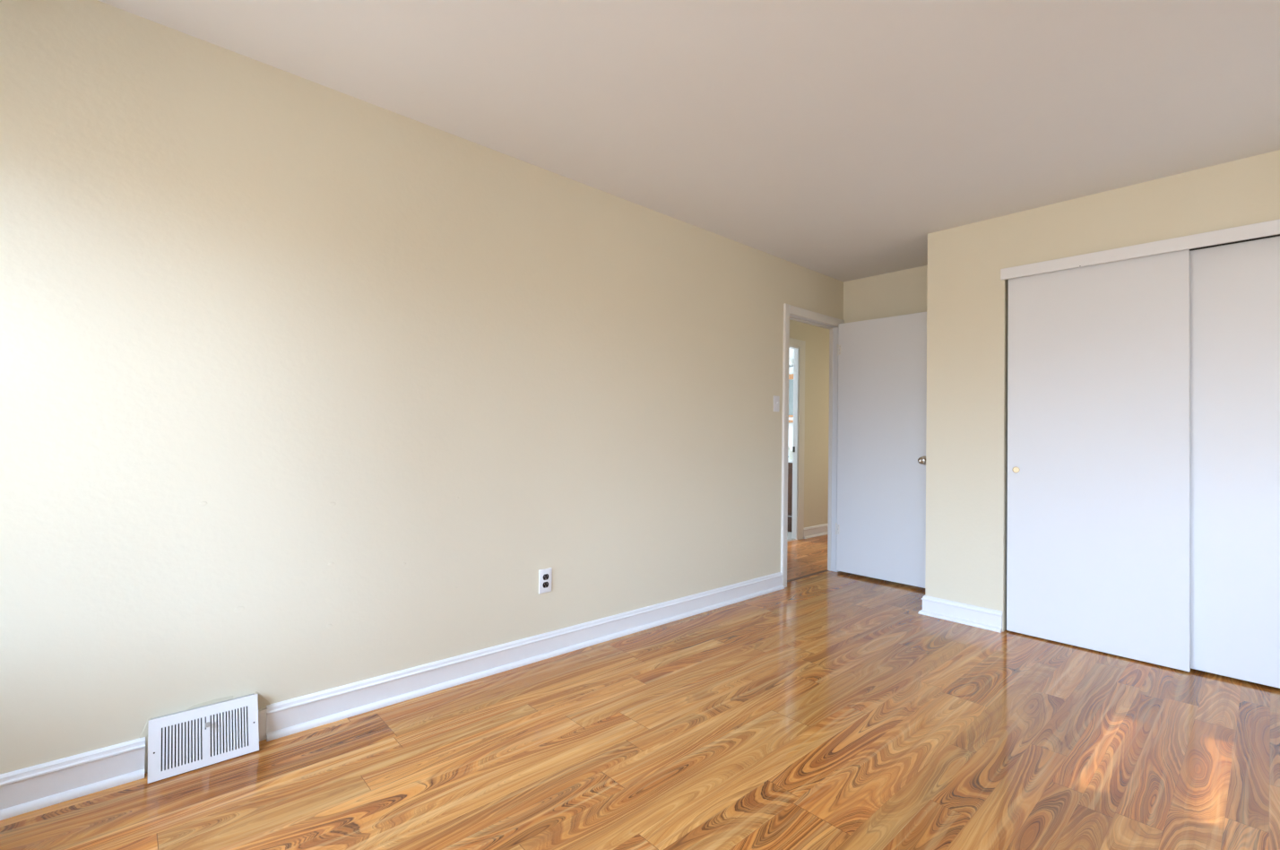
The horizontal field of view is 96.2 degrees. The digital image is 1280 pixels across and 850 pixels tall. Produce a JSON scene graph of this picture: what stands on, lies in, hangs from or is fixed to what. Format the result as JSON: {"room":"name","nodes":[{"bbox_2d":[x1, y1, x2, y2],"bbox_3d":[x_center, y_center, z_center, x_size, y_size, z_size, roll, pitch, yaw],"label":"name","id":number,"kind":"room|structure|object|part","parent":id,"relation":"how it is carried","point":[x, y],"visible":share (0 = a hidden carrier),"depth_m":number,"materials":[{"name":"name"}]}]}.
{"room":"empty bedroom","nodes":[
{"label":"empty bedroom","id":0,"kind":"room"},
{"bbox_2d":[0,0,843,774],"bbox_3d":[0.603,-0.029,3.897,8.270,2.440,0.082,2,-1,-42],"label":"wall","id":1,"kind":"structure","parent":0,"point":[307,386],"depth_m":2.18,"materials":[{"name":"beige paint"}]},
{"bbox_2d":[147,692,259,783],"bbox_3d":[-1.481,1.038,1.952,0.294,0.176,0.155,2,-1,-42],"label":"air vent","id":2,"kind":"object","parent":1,"relation":"in","point":[215,732],"visible":0.99,"depth_m":1.91,"materials":[{"name":"white metal"}]},
{"bbox_3d":[-1.448,1.001,1.921,0.014,0.018,0.023,2,-1,-42],"label":"damper lever","id":3,"kind":"part","parent":2,"relation":"part of","materials":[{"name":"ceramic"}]},
{"bbox_2d":[0,571,784,820],"bbox_3d":[-0.651,1.094,2.694,4.605,0.118,0.031,2,-1,-42],"label":"baseboard","id":4,"kind":"structure","parent":1,"relation":"attached to","point":[29,789],"depth_m":2.32,"materials":[{"name":"white wood"}]},
{"bbox_2d":[538,567,552,593],"bbox_3d":[-0.473,0.779,2.873,0.072,0.118,0.008,2,-1,-42],"label":"power outlet","id":5,"kind":"object","parent":1,"relation":"attached to","point":[545,575],"visible":1,"depth_m":2.87,"materials":[{"name":"white plastic"}]},
{"bbox_2d":[542,581,548,588],"bbox_3d":[-0.471,0.798,2.871,0.034,0.028,0.003,2,-1,-42],"label":"socket","id":6,"kind":"object","parent":5,"relation":"attached to","point":[545,584],"depth_m":2.87,"materials":[{"name":"plastic"}]},
{"bbox_2d":[543,573,548,579],"bbox_3d":[-0.471,0.759,2.871,0.034,0.028,0.003,2,-1,-42],"label":"socket","id":7,"kind":"object","parent":5,"relation":"attached to","point":[545,575],"depth_m":2.87,"materials":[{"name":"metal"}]},
{"bbox_2d":[773,395,779,411],"bbox_3d":[1.006,-0.156,4.212,0.072,0.116,0.018,2,-1,-42],"label":"light switch","id":8,"kind":"object","parent":1,"relation":"attached to","point":[776,399],"visible":1,"depth_m":4.21,"materials":[{"name":"white plastic"}]},
{"bbox_2d":[780,302,843,587],"bbox_3d":[1.359,0.159,4.582,0.873,2.109,0.091,2,-1,-42],"label":"door frame","id":9,"kind":"structure","parent":1,"relation":"attached to","point":[791,312],"depth_m":4.72,"materials":[{"name":"white paint"}]},
{"bbox_3d":[1.085,0.150,4.283,0.066,2.109,0.017,2,-1,-42],"label":"casing","id":10,"kind":"part","parent":9,"relation":"part of","materials":[{"name":"white paint"}]},
{"bbox_3d":[1.396,-0.863,4.571,0.736,0.064,0.015,2,-1,-42],"label":"head casing","id":11,"kind":"part","parent":9,"relation":"part of","materials":[{"name":"white paint"}]},
{"bbox_2d":[835,311,926,588],"bbox_3d":[1.893,0.180,4.490,0.171,2.036,0.758,2,-1,-42],"label":"door","id":12,"kind":"structure","parent":9,"relation":"attached to","point":[880,524],"depth_m":4.47,"materials":[{"name":"white paint"}]},
{"bbox_3d":[2.075,0.260,4.213,0.064,0.066,0.066,2,-1,-42],"label":"knob","id":13,"kind":"part","parent":12,"relation":"part of","materials":[{"name":"silver metal"}]},
{"bbox_2d":[0,534,1279,849],"bbox_3d":[1.529,1.248,2.925,8.150,0.120,4.680,2,-1,-42],"label":"floor","id":14,"kind":"structure","parent":0,"point":[821,711],"depth_m":2.00,"materials":[{"name":"laminate"}]},
{"bbox_2d":[787,569,828,582],"bbox_3d":[1.311,1.211,4.592,0.706,0.004,0.030,2,-1,-42],"label":"threshold","id":15,"kind":"object","parent":14,"relation":"on","point":[825,570],"visible":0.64,"depth_m":4.60,"materials":[{"name":"brown wood"}]},
{"bbox_2d":[97,0,1279,281],"bbox_3d":[1.529,-1.302,2.920,8.270,0.100,4.900,2,-1,-42],"label":"ceiling","id":16,"kind":"structure","parent":0,"point":[830,138],"depth_m":2.19,"materials":[{"name":"paint"}]},
{"bbox_2d":[788,348,793,449],"bbox_3d":[1.723,0.052,7.699,0.100,2.440,2.017,2,-1,-42],"label":"wall","id":17,"kind":"structure","parent":0,"point":[791,369],"depth_m":7.39,"materials":[{"name":"white paint"}]},
{"bbox_2d":[788,373,793,422],"bbox_3d":[1.873,-0.337,7.375,0.130,0.610,0.800,2,-1,-42],"label":"medicine cabinet","id":18,"kind":"object","parent":17,"relation":"attached to","point":[791,376],"visible":0.02,"depth_m":7.27,"materials":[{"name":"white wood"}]},
{"bbox_2d":[788,358,793,367],"bbox_3d":[1.870,-0.792,7.375,0.155,0.100,0.700,2,-1,-42],"label":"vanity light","id":19,"kind":"object","parent":17,"relation":"attached to","point":[791,365],"visible":0.08,"depth_m":7.24,"materials":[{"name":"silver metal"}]},
{"bbox_2d":[787,531,795,541],"bbox_3d":[0.927,1.308,6.972,2.200,0.120,2.017,2,-1,-42],"label":"floor","id":20,"kind":"structure","parent":0,"point":[789,532],"depth_m":6.49,"materials":[{"name":"grey stone"}]},
{"bbox_2d":[787,458,792,531],"bbox_3d":[1.772,0.837,7.083,0.616,0.850,1.010,2,-1,-42],"label":"bathroom vanity","id":21,"kind":"object","parent":20,"relation":"on","point":[790,461],"visible":0.02,"depth_m":6.70,"materials":[{"name":"brown wood"}]},
{"bbox_2d":[787,446,792,458],"bbox_3d":[1.777,0.334,6.915,0.121,0.150,0.130,2,-1,-42],"label":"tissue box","id":22,"kind":"object","parent":21,"relation":"on","point":[790,453],"visible":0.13,"depth_m":6.84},
{"bbox_3d":[1.795,1.095,6.647,0.020,0.110,0.313,2,-1,-42],"label":"drawer","id":23,"kind":"part","parent":21,"relation":"part of","materials":[{"name":"brown wood"}]},
{"bbox_3d":[1.799,0.738,6.652,0.024,0.565,0.313,2,-1,-42],"label":"door","id":24,"kind":"part","parent":21,"relation":"part of","materials":[{"name":"brown wood"}]},
{"bbox_2d":[789,319,829,527],"bbox_3d":[0.975,0.005,5.622,5.400,2.440,0.053,2,-1,-42],"label":"wall","id":25,"kind":"structure","parent":0,"point":[817,351],"depth_m":6.51,"materials":[{"name":"beige paint"}]},
{"bbox_2d":[789,337,805,539],"bbox_3d":[1.443,0.152,6.038,0.942,2.175,0.073,2,-1,-42],"label":"door frame","id":26,"kind":"structure","parent":25,"relation":"attached to","point":[799,346],"depth_m":6.28,"materials":[{"name":"white paint"}]},
{"bbox_3d":[1.477,-0.896,6.035,0.722,0.078,0.016,2,-1,-42],"label":"head casing","id":27,"kind":"part","parent":26,"relation":"part of","materials":[{"name":"white paint"}]},
{"bbox_3d":[1.770,0.161,6.296,0.110,2.175,0.017,2,-1,-42],"label":"casing","id":28,"kind":"part","parent":26,"relation":"part of","materials":[{"name":"white paint"}]},
{"bbox_2d":[803,523,828,538],"bbox_3d":[0.986,1.166,5.572,5.400,0.118,0.031,2,-1,-42],"label":"baseboard","id":29,"kind":"structure","parent":25,"relation":"attached to","point":[815,531],"depth_m":6.47,"materials":[{"name":"white wood"}]},
{"bbox_3d":[0.990,1.214,5.566,5.400,0.022,0.017,2,-1,-42],"label":"shoe molding","id":30,"kind":"part","parent":29,"relation":"part of","materials":[{"name":"white wood"}]},
{"bbox_2d":[843,265,927,323],"bbox_3d":[2.071,0.003,4.545,0.100,2.440,0.956,2,-1,-42],"label":"wall","id":31,"kind":"structure","parent":0,"point":[903,291],"depth_m":4.61,"materials":[{"name":"beige paint"}]},
{"bbox_2d":[925,149,1279,631],"bbox_3d":[3.040,-0.009,2.960,0.796,2.440,2.694,2,-1,-42],"label":"wall","id":32,"kind":"structure","parent":0,"point":[966,432],"depth_m":3.42,"materials":[{"name":"beige paint"}]},
{"bbox_2d":[917,595,1002,632],"bbox_3d":[1.946,1.146,3.511,0.031,0.118,0.463,2,-1,-42],"label":"baseboard","id":33,"kind":"structure","parent":32,"relation":"attached to","point":[955,611],"depth_m":3.49,"materials":[{"name":"white wood"}]},
{"bbox_3d":[1.940,1.193,3.506,0.017,0.022,0.463,2,-1,-42],"label":"shoe molding","id":34,"kind":"part","parent":33,"relation":"part of","materials":[{"name":"white wood"}]},
{"bbox_2d":[1006,249,1190,671],"bbox_3d":[2.425,0.167,3.091,0.037,2.058,0.773,2,-1,-42],"label":"door","id":35,"kind":"structure","parent":32,"relation":"in","point":[1098,550],"depth_m":3.04,"materials":[{"name":"white paint"}]},
{"bbox_3d":[2.182,0.260,3.333,0.007,0.036,0.036,2,-1,-42],"label":"finger pull","id":36,"kind":"part","parent":35,"relation":"part of","materials":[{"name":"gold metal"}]},
{"bbox_2d":[1000,218,1279,280],"bbox_3d":[2.692,-0.886,2.836,0.124,0.064,1.574,2,-1,-42],"label":"trim","id":37,"kind":"structure","parent":32,"relation":"attached to","point":[1270,229],"depth_m":2.88,"materials":[{"name":"white wood"}]},
{"bbox_2d":[1189,235,1279,688],"bbox_3d":[2.958,0.163,2.570,0.036,2.052,0.772,2,-1,-42],"label":"door","id":38,"kind":"structure","parent":32,"relation":"in","point":[1234,289],"depth_m":2.71,"materials":[{"name":"white paint"}]}
]}

